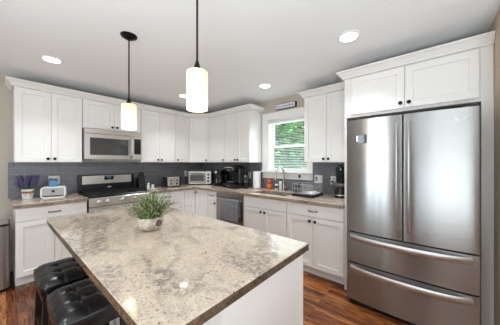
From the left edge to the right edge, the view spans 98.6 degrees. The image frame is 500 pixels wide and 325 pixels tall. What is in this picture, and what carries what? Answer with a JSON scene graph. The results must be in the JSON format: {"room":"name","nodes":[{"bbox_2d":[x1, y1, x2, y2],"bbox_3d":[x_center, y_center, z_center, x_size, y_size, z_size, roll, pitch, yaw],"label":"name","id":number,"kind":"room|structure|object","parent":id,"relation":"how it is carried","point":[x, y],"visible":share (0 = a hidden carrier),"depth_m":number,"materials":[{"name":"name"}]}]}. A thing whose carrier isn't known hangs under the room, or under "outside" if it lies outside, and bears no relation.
{"room":"kitchen","nodes":[
{"label":"kitchen","id":0,"kind":"room"},
{"bbox_2d":[0,74,186,271],"bbox_3d":[-2.978,0.145,2.850,0.150,2.450,5.980,0,0,40],"label":"wall","id":1,"kind":"structure","parent":0,"point":[6,96],"depth_m":2.67,"materials":[{"name":"beige paint"}]},
{"bbox_2d":[13,86,81,161],"bbox_3d":[-2.645,-0.461,2.834,0.372,0.918,0.636,0,0,40],"label":"upper cabinet","id":2,"kind":"object","parent":1,"relation":"attached to","point":[47,126],"visible":0.99,"depth_m":2.69,"materials":[{"name":"white paint"}]},
{"bbox_2d":[5,76,264,117],"bbox_3d":[-1.508,-0.930,3.544,3.496,0.076,1.185,0,0,-22],"label":"trim","id":3,"kind":"structure","parent":2,"relation":"attached to","point":[10,82],"depth_m":3.19,"materials":[{"name":"white paint"}]},
{"bbox_2d":[48,176,59,183],"bbox_3d":[-2.734,0.245,3.000,0.008,0.117,0.120,0,0,40],"label":"outlet","id":4,"kind":"object","parent":1,"relation":"attached to","point":[49,177],"visible":0.49,"depth_m":3.01,"materials":[{"name":"white plastic"}]},
{"bbox_2d":[8,162,202,198],"bbox_3d":[-2.050,0.226,3.817,0.008,0.456,2.987,0,0,40],"label":"backsplash","id":5,"kind":"structure","parent":1,"relation":"attached to","point":[154,172],"depth_m":3.27,"materials":[{"name":"grey tile"}]},
{"bbox_2d":[82,98,140,132],"bbox_3d":[-2.184,-0.701,3.376,0.372,0.438,0.781,0,0,40],"label":"upper cabinet","id":6,"kind":"object","parent":1,"relation":"attached to","point":[95,114],"visible":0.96,"depth_m":3.17,"materials":[{"name":"white paint"}]},
{"bbox_2d":[82,128,141,159],"bbox_3d":[-2.150,-0.256,3.345,0.455,0.444,0.768,0,0,40],"label":"microwave","id":7,"kind":"object","parent":6,"relation":"attached to","point":[97,144],"visible":0.98,"depth_m":3.18,"materials":[{"name":"silver metal"}]},
{"bbox_2d":[133,109,175,161],"bbox_3d":[-1.724,-0.461,3.916,0.372,0.918,0.631,0,0,40],"label":"upper cabinet","id":8,"kind":"object","parent":1,"relation":"attached to","point":[158,130],"visible":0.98,"depth_m":3.79,"materials":[{"name":"white paint"}]},
{"bbox_2d":[175,115,188,161],"bbox_3d":[-1.420,-0.461,4.272,0.372,0.918,0.300,0,0,40],"label":"upper cabinet","id":9,"kind":"object","parent":1,"relation":"attached to","point":[182,123],"visible":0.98,"depth_m":4.17,"materials":[{"name":"white paint"}]},
{"bbox_2d":[189,118,207,161],"bbox_3d":[-1.042,-0.461,4.535,0.606,0.918,0.595,0,0,40],"label":"upper cabinet","id":10,"kind":"object","parent":1,"relation":"attached to","point":[198,127],"visible":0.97,"depth_m":4.30,"materials":[{"name":"white paint"}]},
{"bbox_2d":[0,270,408,324],"bbox_3d":[-0.164,1.420,0.455,7.540,0.100,5.980,0,0,40],"label":"floor","id":11,"kind":"structure","parent":0,"point":[325,301],"depth_m":2.04,"materials":[{"name":"brown wood"}]},
{"bbox_2d":[0,218,9,292],"bbox_3d":[-2.815,1.007,2.249,0.363,0.724,0.406,0,0,40],"label":"trash can","id":12,"kind":"object","parent":11,"relation":"on","point":[5,222],"visible":1,"depth_m":2.29,"materials":[{"name":"metal"}]},
{"bbox_2d":[13,201,86,286],"bbox_3d":[-2.539,0.932,2.740,0.650,0.874,0.630,0,0,40],"label":"base cabinet","id":13,"kind":"object","parent":11,"relation":"on","point":[35,244],"visible":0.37,"depth_m":2.45,"materials":[{"name":"white paint"}]},
{"bbox_2d":[10,193,87,208],"bbox_3d":[-2.550,0.474,2.738,0.643,0.039,0.655,0,0,40],"label":"countertop","id":14,"kind":"structure","parent":13,"relation":"on","point":[16,203],"depth_m":2.57,"materials":[{"name":"stone"}]},
{"bbox_2d":[14,175,39,198],"bbox_3d":[-2.778,0.304,2.685,0.232,0.300,0.226,0,0,40],"label":"potted plant","id":15,"kind":"object","parent":14,"relation":"on","point":[27,192],"visible":1,"depth_m":2.66,"materials":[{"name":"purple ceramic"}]},
{"bbox_2d":[40,185,66,198],"bbox_3d":[-2.557,0.383,2.804,0.245,0.142,0.158,0,0,-36],"label":"toaster","id":16,"kind":"object","parent":14,"relation":"on","point":[56,191],"visible":1,"depth_m":2.76,"materials":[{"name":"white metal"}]},
{"bbox_2d":[48,179,57,186],"bbox_3d":[-2.568,0.263,2.808,0.070,0.098,0.088,0,0,40],"label":"candle jar","id":17,"kind":"object","parent":16,"relation":"on","point":[52,182],"visible":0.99,"depth_m":2.78,"materials":[{"name":"blue glass"}]},
{"bbox_2d":[33,256,89,324],"bbox_3d":[-1.255,1.036,1.480,0.432,0.667,0.321,0,0,40],"label":"bar stool","id":18,"kind":"object","parent":11,"relation":"on","point":[51,276],"visible":0.61,"depth_m":1.38,"materials":[{"name":"black leather"}]},
{"bbox_2d":[33,256,89,296],"bbox_3d":[-1.255,0.741,1.480,0.393,0.078,0.321,0,0,40],"label":"seat cushion","id":19,"kind":"object","parent":18,"relation":"on","point":[51,276],"depth_m":1.37,"materials":[{"name":"black leather"}]},
{"bbox_2d":[46,278,126,324],"bbox_3d":[-0.893,1.036,1.191,0.432,0.667,0.321,0,0,40],"label":"bar stool","id":20,"kind":"object","parent":11,"relation":"on","point":[81,302],"visible":0.7,"depth_m":1.09,"materials":[{"name":"black leather"}]},
{"bbox_2d":[78,173,148,212],"bbox_3d":[-2.048,0.780,3.259,0.707,1.177,0.776,0,0,40],"label":"range","id":21,"kind":"object","parent":11,"relation":"on","point":[102,192],"visible":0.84,"depth_m":3.20,"materials":[{"name":"silver metal"}]},
{"bbox_2d":[78,189,148,197],"bbox_3d":[-2.058,0.455,3.268,0.600,0.020,0.772,0,0,40],"label":"cooktop","id":22,"kind":"object","parent":21,"relation":"in","point":[95,193],"depth_m":3.11,"materials":[{"name":"black metal"}]},
{"bbox_2d":[151,190,183,210],"bbox_3d":[-1.613,0.932,3.829,0.650,0.874,0.634,0,0,40],"label":"base cabinet","id":23,"kind":"object","parent":11,"relation":"on","point":[179,195],"visible":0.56,"depth_m":3.75,"materials":[{"name":"white paint"}]},
{"bbox_2d":[184,189,207,216],"bbox_3d":[-0.998,0.932,4.302,0.974,0.874,0.880,0,0,40],"label":"base cabinet","id":24,"kind":"object","parent":11,"relation":"on","point":[198,197],"visible":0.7,"depth_m":3.96,"materials":[{"name":"white paint"}]},
{"bbox_2d":[146,183,344,208],"bbox_3d":[-0.316,0.474,3.307,3.310,0.039,1.529,0,0,40],"label":"countertop","id":25,"kind":"structure","parent":24,"relation":"on","point":[328,200],"depth_m":3.27,"materials":[{"name":"stone"}]},
{"bbox_2d":[136,176,145,188],"bbox_3d":[-1.895,0.347,3.733,0.145,0.214,0.110,0,0,40],"label":"knife block","id":26,"kind":"object","parent":25,"relation":"on","point":[140,181],"visible":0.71,"depth_m":3.70,"materials":[{"name":"black plastic"}]},
{"bbox_2d":[163,176,180,186],"bbox_3d":[-1.471,0.359,4.065,0.297,0.185,0.192,0,0,-42],"label":"toaster","id":27,"kind":"object","parent":25,"relation":"on","point":[174,181],"visible":1,"depth_m":4.00,"materials":[{"name":"silver metal"}]},
{"bbox_2d":[189,171,211,184],"bbox_3d":[-1.038,0.317,4.521,0.460,0.274,0.325,0,0,-5],"label":"toaster oven","id":28,"kind":"object","parent":25,"relation":"on","point":[195,177],"visible":1,"depth_m":4.39,"materials":[{"name":"silver metal"}]},
{"bbox_2d":[214,169,228,186],"bbox_3d":[-0.561,0.297,4.189,0.185,0.314,0.266,0,0,40],"label":"coffee maker","id":29,"kind":"object","parent":25,"relation":"on","point":[224,176],"visible":0.87,"depth_m":4.13,"materials":[{"name":"black plastic"}]},
{"bbox_2d":[222,183,242,188],"bbox_3d":[-0.272,0.417,3.922,0.332,0.074,0.348,0,0,40],"label":"pod drawer","id":30,"kind":"object","parent":25,"relation":"on","point":[224,185],"visible":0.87,"depth_m":3.78,"materials":[{"name":"black plastic"}]},
{"bbox_2d":[225,165,245,183],"bbox_3d":[-0.264,0.212,3.898,0.275,0.334,0.316,0,0,40],"label":"coffee maker","id":31,"kind":"object","parent":25,"relation":"on","point":[237,171],"visible":0.9,"depth_m":3.84,"materials":[{"name":"black plastic"}]},
{"bbox_2d":[243,175,248,188],"bbox_3d":[-0.072,0.339,3.765,0.094,0.232,0.094,0,0,40],"label":"coffee grinder","id":32,"kind":"object","parent":25,"relation":"on","point":[245,177],"visible":1,"depth_m":3.73,"materials":[{"name":"black plastic"}]},
{"bbox_2d":[267,178,271,189],"bbox_3d":[0.328,0.355,3.641,0.082,0.200,0.083,0,0,40],"label":"soap bottle","id":33,"kind":"object","parent":25,"relation":"on","point":[269,183],"visible":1,"depth_m":3.61,"materials":[{"name":"orange plastic"}]},
{"bbox_2d":[262,192,287,195],"bbox_3d":[0.362,0.594,3.257,0.618,0.200,0.378,0,0,40],"label":"sink","id":34,"kind":"object","parent":25,"relation":"in","point":[262,192],"visible":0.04,"depth_m":3.46,"materials":[{"name":"silver metal"}]},
{"bbox_2d":[279,179,281,190],"bbox_3d":[0.497,0.358,3.497,0.049,0.192,0.050,0,0,40],"label":"lotion bottle","id":35,"kind":"object","parent":25,"relation":"on","point":[280,182],"visible":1,"depth_m":3.48,"materials":[{"name":"white plastic"}]},
{"bbox_2d":[274,166,288,190],"bbox_3d":[0.491,0.255,3.336,0.117,0.398,0.286,0,0,40],"label":"faucet","id":36,"kind":"object","parent":25,"relation":"on","point":[278,167],"visible":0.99,"depth_m":3.42,"materials":[{"name":"silver metal"}]},
{"bbox_2d":[292,182,322,197],"bbox_3d":[0.793,0.367,2.956,0.300,0.174,0.350,0,0,40],"label":"dish rack","id":37,"kind":"object","parent":25,"relation":"on","point":[298,190],"visible":1,"depth_m":2.89,"materials":[{"name":"black metal"}]},
{"bbox_2d":[293,183,300,192],"bbox_3d":[0.647,0.345,2.940,0.071,0.131,0.104,0,0,40],"label":"utensil cup","id":38,"kind":"object","parent":37,"relation":"on","point":[296,186],"depth_m":2.90,"materials":[{"name":"grey plastic"}]},
{"bbox_2d":[292,193,322,197],"bbox_3d":[0.793,0.436,2.956,0.300,0.026,0.350,0,0,40],"label":"drip tray","id":39,"kind":"object","parent":37,"relation":"on","point":[311,195],"depth_m":2.83,"materials":[{"name":"black plastic"}]},
{"bbox_2d":[333,165,344,197],"bbox_3d":[1.181,0.241,2.800,0.184,0.428,0.188,0,0,40],"label":"coffee maker","id":40,"kind":"object","parent":25,"relation":"on","point":[340,170],"visible":0.84,"depth_m":2.75,"materials":[{"name":"black plastic"}]},
{"bbox_2d":[335,169,344,182],"bbox_3d":[1.181,0.172,2.784,0.152,0.184,0.162,0,0,40],"label":"jar","id":41,"kind":"object","parent":40,"relation":"on","point":[340,173],"depth_m":2.75,"materials":[{"name":"black plastic"}]},
{"bbox_2d":[109,254,302,324],"bbox_3d":[-0.559,0.932,1.577,1.780,0.874,0.654,0,0,40],"label":"base cabinet","id":42,"kind":"object","parent":11,"relation":"on","point":[278,300],"visible":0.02,"depth_m":0.99,"materials":[{"name":"white paint"}]},
{"bbox_2d":[47,205,308,324],"bbox_3d":[-0.655,0.474,1.475,1.840,0.039,0.884,0,0,40],"label":"countertop","id":43,"kind":"structure","parent":42,"relation":"on","point":[187,270],"depth_m":1.01,"materials":[{"name":"stone"}]},
{"bbox_2d":[137,215,163,230],"bbox_3d":[-0.675,0.411,1.460,0.167,0.088,0.168,0,0,40],"label":"bowl","id":44,"kind":"object","parent":43,"relation":"on","point":[145,223],"depth_m":1.40,"materials":[{"name":"ceramic"}]},
{"bbox_2d":[108,190,194,230],"bbox_3d":[-0.655,0.315,1.457,0.465,0.279,0.510,0,0,40],"label":"grass plant","id":45,"kind":"object","parent":43,"relation":"on","point":[150,218],"visible":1,"depth_m":1.41,"materials":[{"name":"green plant"}]},
{"bbox_2d":[208,191,215,218],"bbox_3d":[-0.467,0.932,3.985,0.243,0.874,0.685,0,0,40],"label":"base cabinet","id":46,"kind":"object","parent":11,"relation":"on","point":[211,194],"visible":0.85,"depth_m":3.75,"materials":[{"name":"white paint"}]},
{"bbox_2d":[216,192,243,225],"bbox_3d":[-0.154,0.935,3.686,0.615,0.867,0.676,0,0,40],"label":"dishwasher","id":47,"kind":"object","parent":11,"relation":"on","point":[219,195],"visible":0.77,"depth_m":3.46,"materials":[{"name":"silver metal"}]},
{"bbox_2d":[221,198,240,224],"bbox_3d":[-0.314,0.756,3.377,0.395,0.359,0.060,0,0,40],"label":"dish towel","id":48,"kind":"object","parent":47,"relation":"hanging from","point":[230,208],"visible":1,"depth_m":3.34,"materials":[{"name":"grey fabric"}]},
{"bbox_2d":[244,195,286,237],"bbox_3d":[0.386,0.932,3.262,0.752,0.874,0.680,0,0,40],"label":"base cabinet","id":49,"kind":"object","parent":11,"relation":"on","point":[261,214],"visible":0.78,"depth_m":2.99,"materials":[{"name":"white paint"}]},
{"bbox_2d":[287,201,344,284],"bbox_3d":[0.944,0.932,2.785,0.710,0.874,0.685,0,0,40],"label":"base cabinet","id":50,"kind":"object","parent":11,"relation":"on","point":[322,227],"visible":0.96,"depth_m":2.50,"materials":[{"name":"white paint"}]},
{"bbox_2d":[345,79,348,289],"bbox_3d":[1.238,0.225,2.561,0.022,2.289,0.645,0,0,40],"label":"end panel","id":51,"kind":"object","parent":11,"relation":"on","point":[346,119],"visible":0.21,"depth_m":2.31,"materials":[{"name":"white paint"}]},
{"bbox_2d":[347,104,480,324],"bbox_3d":[1.528,0.474,2.091,0.898,1.789,0.945,0,0,40],"label":"refrigerator","id":52,"kind":"object","parent":11,"relation":"on","point":[414,179],"visible":1,"depth_m":1.72,"materials":[{"name":"metal"}]},
{"bbox_2d":[481,100,493,324],"bbox_3d":[1.823,0.448,1.652,0.065,1.843,0.018,0,0,40],"label":"filler panel","id":53,"kind":"object","parent":11,"relation":"on","point":[487,107],"visible":1,"depth_m":1.65,"materials":[{"name":"white paint"}]},
{"bbox_2d":[0,0,499,113],"bbox_3d":[-0.164,-1.130,0.455,7.540,0.100,5.980,0,0,40],"label":"ceiling","id":54,"kind":"structure","parent":0,"point":[291,46],"depth_m":1.90,"materials":[{"name":"white paint"}]},
{"bbox_2d":[40,55,62,63],"bbox_3d":[-2.075,-1.075,2.252,0.184,0.010,0.184,0,0,40],"label":"recessed light","id":55,"kind":"object","parent":54,"relation":"in","point":[51,59],"visible":1,"depth_m":2.24,"materials":[{"name":"white paint"}]},
{"bbox_2d":[120,31,136,129],"bbox_3d":[-1.031,-0.682,1.831,0.129,0.794,0.130,0,0,40],"label":"pendant light","id":56,"kind":"object","parent":54,"relation":"hanging from","point":[128,110],"visible":1,"depth_m":1.80,"materials":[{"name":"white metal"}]},
{"bbox_2d":[186,0,207,111],"bbox_3d":[-0.287,-0.682,1.167,0.129,0.794,0.130,0,0,40],"label":"pendant light","id":57,"kind":"object","parent":54,"relation":"hanging from","point":[196,77],"visible":1,"depth_m":1.12,"materials":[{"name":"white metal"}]},
{"bbox_2d":[259,83,271,87],"bbox_3d":[0.211,-1.075,3.025,0.184,0.010,0.184,0,0,40],"label":"recessed light","id":58,"kind":"object","parent":54,"relation":"in","point":[264,85],"visible":1,"depth_m":3.00,"materials":[{"name":"white paint"}]},
{"bbox_2d":[337,30,360,42],"bbox_3d":[0.845,-1.075,1.841,0.184,0.010,0.184,0,0,40],"label":"recessed light","id":59,"kind":"object","parent":54,"relation":"in","point":[351,35],"visible":1,"depth_m":1.83,"materials":[{"name":"white paint"}]},
{"bbox_2d":[216,94,331,194],"bbox_3d":[1.782,0.145,2.626,7.390,2.450,0.150,0,0,40],"label":"wall","id":60,"kind":"structure","parent":0,"point":[269,106],"depth_m":3.61,"materials":[{"name":"beige paint"}]},
{"bbox_2d":[208,115,224,161],"bbox_3d":[-0.556,-0.461,4.268,0.507,0.918,0.370,0,0,40],"label":"upper cabinet","id":61,"kind":"object","parent":60,"relation":"attached to","point":[216,125],"visible":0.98,"depth_m":4.16,"materials":[{"name":"white paint"}]},
{"bbox_2d":[225,109,261,161],"bbox_3d":[-0.134,-0.461,3.909,0.596,0.918,0.370,0,0,40],"label":"upper cabinet","id":62,"kind":"object","parent":60,"relation":"attached to","point":[243,129],"visible":0.99,"depth_m":3.76,"materials":[{"name":"white paint"}]},
{"bbox_2d":[203,162,344,194],"bbox_3d":[0.180,0.226,3.884,3.300,0.456,0.008,0,0,40],"label":"backsplash","id":63,"kind":"structure","parent":60,"relation":"attached to","point":[327,169],"depth_m":3.51,"materials":[{"name":"grey tile"}]},
{"bbox_2d":[275,101,296,109],"bbox_3d":[0.585,-0.938,3.522,0.385,0.105,0.035,0,0,40],"label":"wall sign","id":64,"kind":"object","parent":60,"relation":"attached to","point":[285,105],"visible":1,"depth_m":3.50,"materials":[{"name":"grey"}]},
{"bbox_2d":[261,107,312,180],"bbox_3d":[0.622,-0.292,3.574,0.965,1.125,0.209,0,0,40],"label":"window","id":65,"kind":"structure","parent":60,"relation":"in","point":[267,146],"depth_m":3.68,"materials":[{"name":"white paint"}]},
{"bbox_2d":[270,117,306,170],"bbox_3d":[0.628,-0.291,3.569,0.706,0.837,0.044,0,0,40],"label":"window blind","id":66,"kind":"object","parent":65,"relation":"attached to","point":[301,118],"visible":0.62,"depth_m":3.55,"materials":[{"name":"white plastic"}]},
{"bbox_2d":[315,175,322,182],"bbox_3d":[1.008,0.245,3.167,0.120,0.117,0.012,0,0,40],"label":"outlet","id":67,"kind":"object","parent":60,"relation":"attached to","point":[318,178],"visible":1,"depth_m":3.16,"materials":[{"name":"white plastic"}]},
{"bbox_2d":[298,82,344,98],"bbox_3d":[1.046,-0.930,2.896,0.680,0.076,0.390,0,0,40],"label":"trim","id":68,"kind":"structure","parent":60,"relation":"attached to","point":[338,86],"depth_m":2.76,"materials":[{"name":"white paint"}]},
{"bbox_2d":[304,90,344,161],"bbox_3d":[1.079,-0.461,2.877,0.618,0.918,0.370,0,0,40],"label":"upper cabinet","id":69,"kind":"object","parent":60,"relation":"attached to","point":[324,114],"visible":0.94,"depth_m":2.77,"materials":[{"name":"white paint"}]},
{"bbox_2d":[331,176,335,183],"bbox_3d":[1.171,0.250,3.030,0.070,0.117,0.008,0,0,40],"label":"outlet","id":70,"kind":"object","parent":60,"relation":"attached to","point":[333,178],"visible":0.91,"depth_m":3.02,"materials":[{"name":"white plastic"}]},
{"bbox_2d":[347,44,493,119],"bbox_3d":[1.632,-0.698,2.192,1.053,0.445,0.696,0,0,40],"label":"upper cabinet","id":71,"kind":"object","parent":60,"relation":"attached to","point":[457,80],"visible":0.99,"depth_m":1.88,"materials":[{"name":"white paint"}]},
{"bbox_2d":[336,30,495,81],"bbox_3d":[1.465,-0.930,2.065,1.145,0.076,0.316,0,0,40],"label":"trim","id":72,"kind":"structure","parent":71,"relation":"on","point":[485,39],"depth_m":1.86,"materials":[{"name":"white paint"}]},
{"bbox_2d":[480,7,499,324],"bbox_3d":[1.953,0.145,1.660,0.118,2.450,1.100,0,0,40],"label":"wall","id":73,"kind":"structure","parent":0,"point":[496,23],"depth_m":1.54,"materials":[{"name":"beige paint"}]},
{"label":"outside","id":74,"kind":"structure","parent":0,"visible":0},
{"bbox_3d":[4.002,1.770,9.331,22.000,0.200,12.600,0,0,40],"label":"lawn","id":75,"kind":"structure","parent":74,"visible":0},
{"bbox_2d":[274,121,306,168],"bbox_3d":[1.639,-0.695,6.873,3.097,4.737,3.158,0,0,40],"label":"tree","id":76,"kind":"object","parent":75,"relation":"on","point":[298,124],"visible":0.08,"depth_m":5.80,"materials":[{"name":"green plant"}]},
{"bbox_3d":[0.119,0.301,3.758,0.150,0.308,0.152,0,0,40],"label":"paper towel holder","id":77,"kind":"object","parent":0,"visible":0},
{"bbox_2d":[253,171,260,187],"bbox_3d":[0.120,0.298,3.759,0.132,0.278,0.132,0,0,40],"label":"paper towel roll","id":78,"kind":"object","parent":77,"relation":"on","point":[256,175],"visible":0.98,"depth_m":3.71,"materials":[{"name":"white paper"}]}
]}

